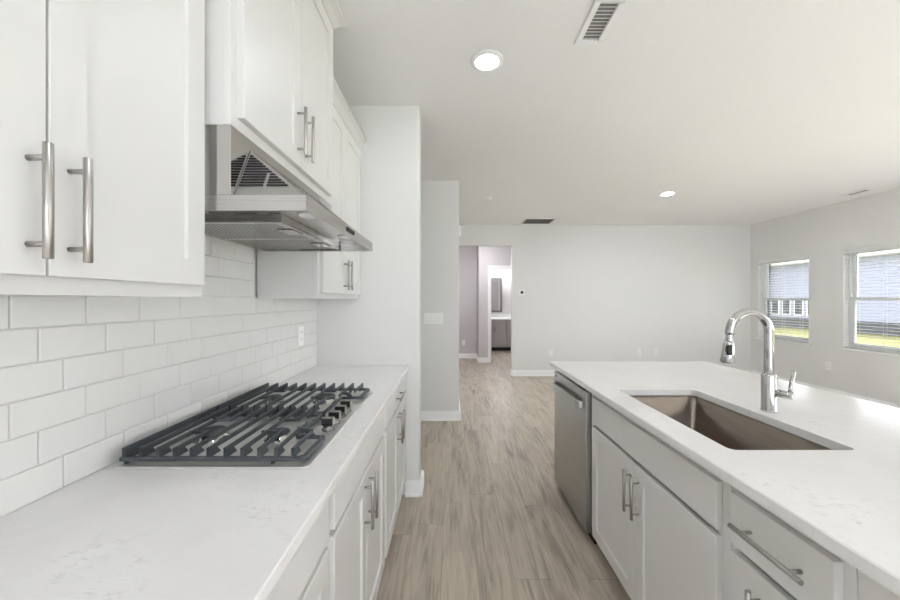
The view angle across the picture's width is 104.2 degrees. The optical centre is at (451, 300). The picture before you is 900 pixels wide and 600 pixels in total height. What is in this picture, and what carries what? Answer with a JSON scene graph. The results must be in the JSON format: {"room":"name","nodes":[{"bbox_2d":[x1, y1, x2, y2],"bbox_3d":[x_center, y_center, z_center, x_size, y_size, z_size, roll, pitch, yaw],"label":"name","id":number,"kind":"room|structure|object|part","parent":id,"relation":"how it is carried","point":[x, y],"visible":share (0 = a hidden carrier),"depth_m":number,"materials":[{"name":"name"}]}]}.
{"room":"kitchen","nodes":[
{"label":"kitchen","id":0,"kind":"room"},
{"bbox_2d":[254,249,256,296],"bbox_3d":[-1.013,-0.001,-0.830,0.120,2.740,6.580,0,0,0],"label":"wall","id":1,"kind":"structure","parent":0,"point":[255,264],"depth_m":1.70,"materials":[{"name":"paint"}]},
{"bbox_2d":[0,0,204,296],"bbox_3d":[-0.766,-0.567,0.538,0.349,1.115,0.746,0,0,0],"label":"upper cabinet","id":2,"kind":"object","parent":1,"relation":"attached to","point":[102,102],"visible":1,"depth_m":0.64,"materials":[{"name":"paint"}]},
{"bbox_3d":[-0.638,-0.537,0.366,0.020,0.998,0.353,0,0,0],"label":"door","id":3,"kind":"part","parent":2,"relation":"part of","materials":[{"name":"paint"}]},
{"bbox_3d":[-0.610,-0.148,0.519,0.037,0.172,0.012,0,0,0],"label":"handle","id":4,"kind":"part","parent":2,"relation":"part of","materials":[{"name":"silver metal"}]},
{"bbox_3d":[-0.610,-0.148,0.576,0.037,0.172,0.012,0,0,0],"label":"handle","id":5,"kind":"part","parent":2,"relation":"part of","materials":[{"name":"silver metal"}]},
{"bbox_2d":[0,236,316,516],"bbox_3d":[-0.947,0.097,1.079,0.009,0.716,2.758,0,0,0],"label":"wall tile","id":6,"kind":"structure","parent":1,"relation":"attached to","point":[19,346],"depth_m":1.00,"materials":[{"name":"white tile"}]},
{"bbox_2d":[298,326,303,345],"bbox_3d":[-0.937,0.221,2.180,0.009,0.122,0.075,0,0,0],"label":"wall outlet","id":7,"kind":"object","parent":6,"relation":"attached to","point":[300,328],"visible":1,"depth_m":2.17,"materials":[{"name":"white plastic"}]},
{"bbox_2d":[0,255,316,479],"bbox_3d":[-0.950,0.097,1.079,0.004,0.716,2.758,0,0,0],"label":"grout","id":8,"kind":"structure","parent":1,"relation":"attached to","point":[205,255],"depth_m":1.04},
{"bbox_2d":[205,0,346,204],"bbox_3d":[-0.737,-0.915,1.302,0.432,0.908,0.884,0,0,0],"label":"upper cabinet","id":9,"kind":"object","parent":1,"relation":"attached to","point":[269,63],"visible":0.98,"depth_m":1.14,"materials":[{"name":"paint"}]},
{"bbox_3d":[-0.567,-0.885,1.119,0.020,0.791,0.358,0,0,0],"label":"door","id":10,"kind":"part","parent":9,"relation":"part of","materials":[{"name":"paint"}]},
{"bbox_3d":[-0.539,-0.613,1.266,0.037,0.172,0.012,0,0,0],"label":"handle","id":11,"kind":"part","parent":9,"relation":"part of","materials":[{"name":"silver metal"}]},
{"bbox_3d":[-0.539,-0.613,1.334,0.037,0.172,0.012,0,0,0],"label":"handle","id":12,"kind":"part","parent":9,"relation":"part of","materials":[{"name":"silver metal"}]},
{"bbox_3d":[-0.567,-0.885,1.475,0.020,0.791,0.346,0,0,0],"label":"door","id":13,"kind":"part","parent":9,"relation":"part of","materials":[{"name":"paint"}]},
{"bbox_3d":[-0.738,-1.341,1.302,0.430,0.055,0.884,0,0,0],"label":"crown molding","id":14,"kind":"part","parent":9,"relation":"part of","materials":[{"name":"paint"}]},
{"bbox_2d":[205,125,371,250],"bbox_3d":[-0.658,-0.348,1.299,0.564,0.224,0.768,0,0,0],"label":"range hood","id":15,"kind":"object","parent":1,"relation":"attached to","point":[253,201],"visible":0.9,"depth_m":1.03,"materials":[{"name":"silver metal"}]},
{"bbox_2d":[235,151,302,194],"bbox_3d":[-0.482,-0.354,0.966,0.188,0.154,0.078,0,0,0],"label":"vent grille","id":16,"kind":"object","parent":15,"relation":"attached to","point":[253,176],"depth_m":0.95,"materials":[{"name":"metal"}]},
{"bbox_2d":[205,195,371,250],"bbox_3d":[-0.660,-0.256,1.299,0.560,0.040,0.768,0,0,0],"label":"tray","id":17,"kind":"object","parent":15,"relation":"on","point":[258,222],"depth_m":1.17,"materials":[{"name":"silver metal"}]},
{"bbox_2d":[298,212,317,219],"bbox_3d":[-0.455,-0.268,1.120,0.068,0.010,0.068,0,0,0],"label":"lamp","id":18,"kind":"object","parent":15,"relation":"on","point":[302,215],"depth_m":1.10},
{"bbox_2d":[337,235,350,239],"bbox_3d":[-0.455,-0.268,1.500,0.068,0.010,0.068,0,0,0],"label":"lamp","id":19,"kind":"object","parent":15,"relation":"on","point":[343,237],"depth_m":1.48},
{"bbox_3d":[-0.378,-0.261,1.315,0.004,0.015,0.090,0,0,0],"label":"control panel","id":20,"kind":"part","parent":15,"relation":"part of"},
{"bbox_2d":[257,77,366,298],"bbox_3d":[-0.766,-0.567,2.075,0.349,1.115,0.764,0,0,0],"label":"upper cabinet","id":21,"kind":"object","parent":1,"relation":"attached to","point":[280,274],"visible":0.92,"depth_m":1.92,"materials":[{"name":"paint"}]},
{"bbox_3d":[-0.638,-0.537,1.896,0.020,0.998,0.356,0,0,0],"label":"door","id":22,"kind":"part","parent":21,"relation":"part of","materials":[{"name":"paint"}]},
{"bbox_3d":[-0.610,-0.148,2.040,0.037,0.172,0.012,0,0,0],"label":"handle","id":23,"kind":"part","parent":21,"relation":"part of","materials":[{"name":"silver metal"}]},
{"bbox_3d":[-0.610,-0.148,2.108,0.037,0.172,0.012,0,0,0],"label":"handle","id":24,"kind":"part","parent":21,"relation":"part of","materials":[{"name":"silver metal"}]},
{"bbox_3d":[-0.621,-1.097,2.075,0.054,0.055,0.764,0,0,0],"label":"crown molding","id":25,"kind":"part","parent":21,"relation":"part of","materials":[{"name":"paint"}]},
{"bbox_3d":[-0.638,-0.537,2.254,0.020,0.998,0.356,0,0,0],"label":"door","id":26,"kind":"part","parent":21,"relation":"part of","materials":[{"name":"paint"}]},
{"bbox_2d":[317,106,420,494],"bbox_3d":[-1.014,-0.001,2.530,1.572,2.740,0.140,0,0,0],"label":"wall","id":27,"kind":"structure","parent":0,"point":[382,326],"depth_m":2.46,"materials":[{"name":"paint"}]},
{"bbox_2d":[405,469,423,496],"bbox_3d":[-1.002,1.316,2.530,1.596,0.106,0.188,0,0,0],"label":"baseboard","id":28,"kind":"structure","parent":27,"relation":"attached to","point":[413,488],"depth_m":2.45,"materials":[{"name":"paint"}]},
{"bbox_2d":[421,181,458,410],"bbox_3d":[-0.917,-0.001,5.175,2.006,2.740,2.350,0,0,0],"label":"wall","id":29,"kind":"structure","parent":0,"point":[439,199],"depth_m":4.00,"materials":[{"name":"paint"}]},
{"bbox_2d":[424,313,442,323],"bbox_3d":[-0.205,0.205,3.994,0.205,0.114,0.011,0,0,0],"label":"light switch","id":30,"kind":"object","parent":29,"relation":"attached to","point":[429,318],"visible":1,"depth_m":3.99,"materials":[{"name":"white plastic"}]},
{"bbox_2d":[421,399,460,420],"bbox_3d":[-0.845,1.316,5.163,1.910,0.106,2.374,0,0,0],"label":"baseboard","id":31,"kind":"structure","parent":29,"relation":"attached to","point":[425,415],"depth_m":3.99,"materials":[{"name":"paint"}]},
{"bbox_2d":[459,247,476,353],"bbox_3d":[-0.050,-0.001,8.390,1.300,2.740,0.120,0,0,0],"label":"wall","id":32,"kind":"structure","parent":0,"point":[467,255],"depth_m":8.33,"materials":[{"name":"paint"}]},
{"bbox_2d":[477,247,510,357],"bbox_3d":[1.550,-0.001,8.090,1.900,2.740,0.720,0,0,0],"label":"wall","id":33,"kind":"structure","parent":0,"point":[486,256],"depth_m":7.73,"materials":[{"name":"paint"}]},
{"bbox_2d":[459,354,487,362],"bbox_3d":[0.112,1.316,8.018,1.383,0.106,0.624,0,0,0],"label":"baseboard","id":34,"kind":"structure","parent":33,"relation":"attached to","point":[479,360],"depth_m":8.31,"materials":[{"name":"paint"}]},
{"bbox_2d":[488,266,510,362],"bbox_3d":[1.272,0.299,7.781,0.939,2.140,0.138,0,0,0],"label":"trim","id":35,"kind":"structure","parent":33,"relation":"attached to","point":[490,268],"depth_m":7.71,"materials":[{"name":"paint"}]},
{"bbox_2d":[491,270,510,313],"bbox_3d":[1.610,-0.001,10.160,2.020,2.740,0.120,0,0,0],"label":"wall","id":36,"kind":"structure","parent":0,"point":[506,278],"depth_m":10.10,"materials":[{"name":"paint"}]},
{"bbox_2d":[491,277,501,311],"bbox_3d":[1.100,-0.171,10.082,0.720,1.020,0.033,0,0,0],"label":"wall mirror","id":37,"kind":"object","parent":36,"relation":"attached to","point":[496,282],"visible":0.44,"depth_m":10.07,"materials":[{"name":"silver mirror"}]},
{"bbox_2d":[491,271,510,273],"bbox_3d":[1.350,-0.801,10.039,0.840,0.079,0.118,0,0,0],"label":"vanity light","id":38,"kind":"object","parent":36,"relation":"attached to","point":[492,272],"visible":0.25,"depth_m":9.99,"materials":[{"name":"white plastic"}]},
{"bbox_2d":[376,351,630,599],"bbox_3d":[1.785,1.399,3.080,7.570,0.060,14.440,0,0,0],"label":"floor","id":39,"kind":"structure","parent":0,"point":[491,520],"depth_m":2.23,"materials":[{"name":"wood"}]},
{"bbox_2d":[266,499,328,599],"bbox_3d":[-0.615,0.927,0.555,0.670,0.884,0.749,0,0,0],"label":"base cabinet","id":40,"kind":"object","parent":39,"relation":"on","point":[306,575],"visible":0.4,"depth_m":0.78,"materials":[{"name":"paint"}]},
{"bbox_3d":[-0.326,0.947,0.730,0.020,0.615,0.351,0,0,0],"label":"door","id":41,"kind":"part","parent":40,"relation":"part of","materials":[{"name":"paint"}]},
{"bbox_2d":[325,409,384,599],"bbox_3d":[-0.615,0.927,1.305,0.670,0.884,0.749,0,0,0],"label":"base cabinet","id":42,"kind":"object","parent":39,"relation":"on","point":[356,544],"visible":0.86,"depth_m":1.23,"materials":[{"name":"paint"}]},
{"bbox_3d":[-0.326,0.947,1.123,0.020,0.615,0.353,0,0,0],"label":"door","id":43,"kind":"part","parent":42,"relation":"part of","materials":[{"name":"paint"}]},
{"bbox_3d":[-0.326,0.562,1.302,0.020,0.118,0.710,0,0,0],"label":"drawer","id":44,"kind":"part","parent":42,"relation":"part of","materials":[{"name":"paint"}]},
{"bbox_3d":[-0.298,0.742,1.270,0.037,0.175,0.012,0,0,0],"label":"handle","id":45,"kind":"part","parent":42,"relation":"part of","materials":[{"name":"silver metal"}]},
{"bbox_3d":[-0.298,0.742,1.337,0.037,0.175,0.012,0,0,0],"label":"handle","id":46,"kind":"part","parent":42,"relation":"part of","materials":[{"name":"silver metal"}]},
{"bbox_3d":[-0.326,0.947,1.480,0.020,0.615,0.354,0,0,0],"label":"door","id":47,"kind":"part","parent":42,"relation":"part of","materials":[{"name":"paint"}]},
{"bbox_2d":[383,375,405,557],"bbox_3d":[-0.615,0.927,2.067,0.670,0.884,0.774,0,0,0],"label":"base cabinet","id":48,"kind":"object","parent":39,"relation":"on","point":[395,410],"visible":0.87,"depth_m":1.98,"materials":[{"name":"paint"}]},
{"bbox_2d":[0,365,408,599],"bbox_3d":[-0.625,0.470,1.309,0.652,0.030,2.298,0,0,0],"label":"countertop","id":49,"kind":"structure","parent":48,"relation":"on","point":[110,533],"depth_m":0.71,"materials":[{"name":"white stone"}]},
{"bbox_2d":[114,383,372,468],"bbox_3d":[-0.650,0.428,1.333,0.533,0.052,0.783,0,0,0],"label":"gas cooktop","id":50,"kind":"object","parent":49,"relation":"in","point":[265,426],"visible":1,"depth_m":1.12,"materials":[{"name":"metal"}]},
{"bbox_3d":[-0.785,0.439,1.145,0.108,0.019,0.108,0,0,0],"label":"burner","id":51,"kind":"part","parent":50,"relation":"part of","materials":[{"name":"metal"}]},
{"bbox_3d":[-0.785,0.439,1.545,0.086,0.019,0.086,0,0,0],"label":"burner","id":52,"kind":"part","parent":50,"relation":"part of","materials":[{"name":"metal"}]},
{"bbox_3d":[-0.560,0.439,1.135,0.086,0.019,0.086,0,0,0],"label":"burner","id":53,"kind":"part","parent":50,"relation":"part of","materials":[{"name":"metal"}]},
{"bbox_3d":[-0.560,0.439,1.555,0.108,0.019,0.108,0,0,0],"label":"burner","id":54,"kind":"part","parent":50,"relation":"part of","materials":[{"name":"metal"}]},
{"bbox_3d":[-0.428,0.440,1.212,0.042,0.017,0.042,0,0,0],"label":"knob","id":55,"kind":"part","parent":50,"relation":"part of","materials":[{"name":"silver metal"}]},
{"bbox_3d":[-0.326,0.947,1.885,0.020,0.615,0.364,0,0,0],"label":"door","id":56,"kind":"part","parent":48,"relation":"part of","materials":[{"name":"paint"}]},
{"bbox_3d":[-0.326,0.562,2.069,0.020,0.118,0.732,0,0,0],"label":"drawer","id":57,"kind":"part","parent":48,"relation":"part of","materials":[{"name":"paint"}]},
{"bbox_3d":[-0.298,0.742,2.035,0.037,0.175,0.012,0,0,0],"label":"handle","id":58,"kind":"part","parent":48,"relation":"part of","materials":[{"name":"silver metal"}]},
{"bbox_3d":[-0.298,0.562,2.069,0.037,0.012,0.190,0,0,0],"label":"handle","id":59,"kind":"part","parent":48,"relation":"part of","materials":[{"name":"silver metal"}]},
{"bbox_3d":[-0.326,0.947,2.253,0.020,0.615,0.364,0,0,0],"label":"door","id":60,"kind":"part","parent":48,"relation":"part of","materials":[{"name":"paint"}]},
{"bbox_3d":[-0.298,0.742,2.103,0.037,0.175,0.012,0,0,0],"label":"handle","id":61,"kind":"part","parent":48,"relation":"part of","materials":[{"name":"silver metal"}]},
{"bbox_2d":[491,314,510,350],"bbox_3d":[1.470,0.876,9.773,1.480,0.985,0.635,0,0,0],"label":"bathroom vanity","id":62,"kind":"object","parent":39,"relation":"on","point":[500,323],"visible":0.34,"depth_m":9.48,"materials":[{"name":"paint"}]},
{"bbox_3d":[1.300,0.604,9.489,0.340,0.130,0.019,0,0,0],"label":"drawer","id":63,"kind":"part","parent":62,"relation":"part of","materials":[{"name":"paint"}]},
{"bbox_3d":[1.300,0.964,9.489,0.340,0.550,0.019,0,0,0],"label":"door","id":64,"kind":"part","parent":62,"relation":"part of","materials":[{"name":"paint"}]},
{"bbox_3d":[1.670,0.964,9.489,0.340,0.550,0.019,0,0,0],"label":"door","id":65,"kind":"part","parent":62,"relation":"part of","materials":[{"name":"paint"}]},
{"bbox_2d":[553,371,596,543],"bbox_3d":[1.039,0.933,2.262,0.642,0.872,0.602,0,0,0],"label":"dishwasher","id":66,"kind":"object","parent":39,"relation":"on","point":[572,402],"visible":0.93,"depth_m":2.12,"materials":[{"name":"metal"}]},
{"bbox_3d":[0.735,0.599,2.262,0.034,0.040,0.511,0,0,0],"label":"handle","id":67,"kind":"part","parent":66,"relation":"part of","materials":[{"name":"metal"}]},
{"bbox_2d":[591,393,591,528],"bbox_3d":[1.073,0.890,2.262,0.575,0.787,0.594,0,0,0],"label":"tub","id":68,"kind":"object","parent":66,"relation":"in","point":[591,393],"depth_m":1.97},
{"bbox_2d":[592,394,731,599],"bbox_3d":[1.053,0.927,1.466,0.654,0.884,0.976,0,0,0],"label":"base cabinet","id":69,"kind":"object","parent":39,"relation":"on","point":[660,518],"visible":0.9,"depth_m":1.32,"materials":[{"name":"paint"}]},
{"bbox_3d":[0.772,0.976,1.678,0.020,0.591,0.444,0,0,0],"label":"door","id":70,"kind":"part","parent":69,"relation":"part of","materials":[{"name":"paint"}]},
{"bbox_3d":[0.744,0.806,1.487,0.037,0.175,0.012,0,0,0],"label":"handle","id":71,"kind":"part","parent":69,"relation":"part of","materials":[{"name":"silver metal"}]},
{"bbox_3d":[0.744,0.806,1.425,0.037,0.175,0.012,0,0,0],"label":"handle","id":72,"kind":"part","parent":69,"relation":"part of","materials":[{"name":"silver metal"}]},
{"bbox_3d":[0.772,0.591,1.454,0.020,0.140,0.892,0,0,0],"label":"drawer","id":73,"kind":"part","parent":69,"relation":"part of","materials":[{"name":"paint"}]},
{"bbox_3d":[0.772,0.976,1.230,0.020,0.591,0.444,0,0,0],"label":"door","id":74,"kind":"part","parent":69,"relation":"part of","materials":[{"name":"paint"}]},
{"bbox_2d":[727,486,857,599],"bbox_3d":[1.053,0.927,0.827,0.654,0.884,0.302,0,0,0],"label":"base cabinet","id":75,"kind":"object","parent":39,"relation":"on","point":[771,559],"visible":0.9,"depth_m":0.82,"materials":[{"name":"paint"}]},
{"bbox_3d":[0.744,0.806,0.865,0.037,0.175,0.012,0,0,0],"label":"handle","id":76,"kind":"part","parent":75,"relation":"part of","materials":[{"name":"silver metal"}]},
{"bbox_3d":[0.772,0.976,0.827,0.020,0.591,0.260,0,0,0],"label":"door","id":77,"kind":"part","parent":75,"relation":"part of","materials":[{"name":"paint"}]},
{"bbox_3d":[0.744,0.591,0.827,0.037,0.012,0.190,0,0,0],"label":"handle","id":78,"kind":"part","parent":75,"relation":"part of","materials":[{"name":"silver metal"}]},
{"bbox_2d":[858,570,899,599],"bbox_3d":[1.081,0.927,0.462,0.598,0.884,0.424,0,0,0],"label":"island end panel","id":79,"kind":"object","parent":39,"relation":"on","point":[868,588],"visible":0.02,"depth_m":0.65,"materials":[{"name":"paint"}]},
{"bbox_3d":[1.176,0.927,1.417,0.768,0.884,2.335,0,0,0],"label":"panel","id":80,"kind":"object","parent":39,"relation":"on","visible":0},
{"bbox_2d":[550,362,899,596],"bbox_3d":[1.316,0.470,1.405,1.167,0.030,2.410,0,0,0],"label":"countertop","id":81,"kind":"structure","parent":80,"relation":"on","point":[845,498],"depth_m":1.05,"materials":[{"name":"white stone"}]},
{"bbox_2d":[629,395,831,449],"bbox_3d":[1.044,0.596,1.426,0.432,0.222,0.766,0,0,0],"label":"sink","id":82,"kind":"object","parent":81,"relation":"in","point":[731,429],"visible":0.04,"depth_m":1.58,"materials":[{"name":"metal"}]},
{"bbox_2d":[720,308,795,412],"bbox_3d":[1.241,0.244,1.419,0.262,0.422,0.098,0,0,0],"label":"kitchen faucet","id":83,"kind":"object","parent":81,"relation":"on","point":[769,391],"visible":1,"depth_m":1.43,"materials":[{"name":"silver metal"}]},
{"bbox_3d":[1.226,0.201,1.440,0.194,0.336,0.033,0,0,0],"label":"spout","id":84,"kind":"part","parent":83,"relation":"part of","materials":[{"name":"silver metal"}]},
{"bbox_2d":[760,372,777,412],"bbox_3d":[1.306,0.377,1.440,0.056,0.156,0.056,0,0,0],"label":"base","id":85,"kind":"object","parent":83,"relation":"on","point":[769,391],"depth_m":1.42,"materials":[{"name":"silver metal"}]},
{"bbox_3d":[1.330,0.376,1.404,0.031,0.032,0.065,0,0,-30],"label":"valve arm","id":86,"kind":"part","parent":83,"relation":"part of","materials":[{"name":"silver metal"}]},
{"bbox_3d":[1.353,0.329,1.391,0.039,0.098,0.015,0,0,-19],"label":"lever","id":87,"kind":"part","parent":83,"relation":"part of","materials":[{"name":"silver metal"}]},
{"bbox_2d":[459,225,750,369],"bbox_3d":[2.818,-0.001,6.410,5.464,2.740,0.120,0,0,0],"label":"wall","id":88,"kind":"structure","parent":0,"point":[594,293],"depth_m":6.35,"materials":[{"name":"paint"}]},
{"bbox_2d":[519,290,524,294],"bbox_3d":[1.275,-0.146,6.338,0.100,0.100,0.023,0,0,0],"label":"thermostat","id":89,"kind":"object","parent":88,"relation":"attached to","point":[521,292],"visible":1,"depth_m":6.33,"materials":[{"name":"white plastic"}]},
{"bbox_2d":[510,369,750,375],"bbox_3d":[3.252,1.316,6.410,4.356,0.106,0.168,0,0,0],"label":"baseboard","id":90,"kind":"structure","parent":88,"relation":"attached to","point":[512,372],"depth_m":6.34,"materials":[{"name":"paint"}]},
{"bbox_2d":[333,0,899,224],"bbox_3d":[1.785,-1.421,3.080,7.570,0.100,14.440,0,0,0],"label":"ceiling","id":91,"kind":"structure","parent":0,"point":[752,112],"depth_m":2.42,"materials":[{"name":"paint"}]},
{"bbox_2d":[481,196,491,200],"bbox_3d":[0.470,-1.350,4.680,0.144,0.042,0.144,0,0,0],"label":"smoke detector","id":92,"kind":"object","parent":91,"relation":"attached to","point":[486,198],"visible":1,"depth_m":4.64,"materials":[{"name":"white plastic"}]},
{"bbox_2d":[471,49,502,71],"bbox_3d":[0.203,-1.365,2.000,0.184,0.012,0.184,0,0,0],"label":"recessed light","id":93,"kind":"object","parent":91,"relation":"in","point":[487,60],"visible":1,"depth_m":1.98,"materials":[{"name":"white plastic"}]},
{"bbox_2d":[520,218,557,224],"bbox_3d":[1.495,-1.364,6.045,0.540,0.014,0.450,0,0,0],"label":"ceiling vent","id":94,"kind":"object","parent":91,"relation":"in","point":[527,221],"visible":1,"depth_m":6.06,"materials":[{"name":"white plastic"}]},
{"bbox_2d":[574,0,626,44],"bbox_3d":[0.725,-1.364,1.714,0.145,0.014,0.298,0,0,0],"label":"ceiling vent","id":95,"kind":"object","parent":91,"relation":"in","point":[596,24],"visible":1,"depth_m":1.71,"materials":[{"name":"white plastic"}]},
{"bbox_2d":[659,191,675,195],"bbox_3d":[2.760,-1.365,4.480,0.184,0.012,0.184,0,0,0],"label":"recessed light","id":96,"kind":"object","parent":91,"relation":"in","point":[667,193],"visible":1,"depth_m":4.45,"materials":[{"name":"white plastic"}]},
{"bbox_2d":[839,188,876,196],"bbox_3d":[5.130,-1.364,4.420,0.140,0.014,0.300,0,0,0],"label":"ceiling vent","id":97,"kind":"object","parent":91,"relation":"in","point":[865,189],"visible":1,"depth_m":4.41,"materials":[{"name":"white plastic"}]},
{"bbox_2d":[751,187,899,404],"bbox_3d":[5.500,-0.001,1.165,0.140,2.740,10.610,0,0,0],"label":"wall","id":98,"kind":"structure","parent":0,"point":[822,233],"depth_m":5.03,"materials":[{"name":"paint"}]},
{"bbox_2d":[756,254,810,344],"bbox_3d":[5.487,-0.015,5.755,0.157,1.381,0.940,0,0,0],"label":"window","id":99,"kind":"structure","parent":98,"relation":"in","point":[761,304],"depth_m":6.08,"materials":[{"name":"paint"}]},
{"bbox_3d":[5.514,0.286,5.755,0.004,0.587,0.736,0,0,0],"label":"pane","id":100,"kind":"part","parent":99,"relation":"part of","materials":[{"name":"clear glass"}]},
{"bbox_3d":[5.542,-0.336,5.755,0.004,0.598,0.736,0,0,0],"label":"pane","id":101,"kind":"part","parent":99,"relation":"part of","materials":[{"name":"clear glass"}]},
{"bbox_2d":[758,255,808,341],"bbox_3d":[5.454,-0.026,5.755,0.076,1.331,0.862,0,0,0],"label":"window blind","id":102,"kind":"object","parent":99,"relation":"attached to","point":[804,257],"visible":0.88,"depth_m":5.72,"materials":[{"name":"white plastic"}]},
{"bbox_3d":[5.463,-0.011,6.047,0.046,1.267,0.002,0,0,0],"label":"ladder cord","id":103,"kind":"part","parent":102,"relation":"part of","materials":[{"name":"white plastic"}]},
{"bbox_3d":[5.463,0.631,5.755,0.050,0.016,0.858,0,0,0],"label":"rail","id":104,"kind":"part","parent":102,"relation":"part of","materials":[{"name":"white plastic"}]},
{"bbox_3d":[5.484,0.663,5.755,0.152,0.024,0.940,0,0,0],"label":"sill","id":105,"kind":"part","parent":99,"relation":"part of","materials":[{"name":"paint"}]},
{"bbox_3d":[5.514,0.286,5.755,0.024,0.659,0.820,0,0,0],"label":"sash","id":106,"kind":"part","parent":99,"relation":"part of","materials":[{"name":"paint"}]},
{"bbox_3d":[5.542,-0.336,5.755,0.024,0.670,0.820,0,0,0],"label":"sash","id":107,"kind":"part","parent":99,"relation":"part of","materials":[{"name":"paint"}]},
{"bbox_2d":[751,371,899,407],"bbox_3d":[5.418,1.316,1.163,0.024,0.106,10.326,0,0,0],"label":"baseboard","id":108,"kind":"structure","parent":98,"relation":"attached to","point":[756,372],"depth_m":4.86,"materials":[{"name":"paint"}]},
{"bbox_2d":[825,361,830,369],"bbox_3d":[5.425,0.939,5.040,0.009,0.122,0.075,0,0,0],"label":"wall outlet","id":109,"kind":"object","parent":98,"relation":"attached to","point":[827,363],"visible":1,"depth_m":5.05,"materials":[{"name":"white plastic"}]},
{"bbox_2d":[840,242,899,355],"bbox_3d":[5.487,-0.015,4.407,0.157,1.381,0.945,0,0,0],"label":"window","id":110,"kind":"structure","parent":98,"relation":"in","point":[849,287],"depth_m":4.81,"materials":[{"name":"paint"}]},
{"bbox_3d":[5.484,0.663,4.407,0.152,0.024,0.945,0,0,0],"label":"sill","id":111,"kind":"part","parent":110,"relation":"part of","materials":[{"name":"paint"}]},
{"bbox_2d":[843,243,899,352],"bbox_3d":[5.454,-0.026,4.407,0.076,1.331,0.867,0,0,0],"label":"window blind","id":112,"kind":"object","parent":110,"relation":"attached to","point":[891,246],"visible":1,"depth_m":4.51,"materials":[{"name":"white plastic"}]},
{"bbox_3d":[5.463,-0.011,4.701,0.046,1.267,0.002,0,0,0],"label":"ladder cord","id":113,"kind":"part","parent":112,"relation":"part of","materials":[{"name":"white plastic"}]},
{"bbox_3d":[5.463,0.631,4.407,0.050,0.016,0.863,0,0,0],"label":"rail","id":114,"kind":"part","parent":112,"relation":"part of","materials":[{"name":"white plastic"}]},
{"bbox_3d":[5.463,-0.011,4.407,0.046,1.267,0.002,0,0,0],"label":"ladder cord","id":115,"kind":"part","parent":112,"relation":"part of","materials":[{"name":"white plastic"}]},
{"bbox_3d":[5.514,0.286,4.407,0.024,0.659,0.825,0,0,0],"label":"sash","id":116,"kind":"part","parent":110,"relation":"part of","materials":[{"name":"paint"}]},
{"bbox_3d":[5.542,-0.336,4.407,0.024,0.670,0.825,0,0,0],"label":"sash","id":117,"kind":"part","parent":110,"relation":"part of","materials":[{"name":"paint"}]},
{"label":"outside","id":118,"kind":"structure","parent":0,"visible":0},
{"bbox_2d":[774,326,899,347],"bbox_3d":[32.795,1.819,15.000,54.410,0.100,90.000,0,0,0],"label":"lawn","id":119,"kind":"structure","parent":118,"point":[865,337],"depth_m":17.20,"materials":[{"name":"green plant"}]},
{"bbox_2d":[774,249,899,335],"bbox_3d":[25.950,-1.431,22.000,8.900,6.400,20.800,0,0,0],"label":"neighbor house","id":120,"kind":"structure","parent":119,"relation":"on","point":[862,309],"depth_m":18.64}
]}

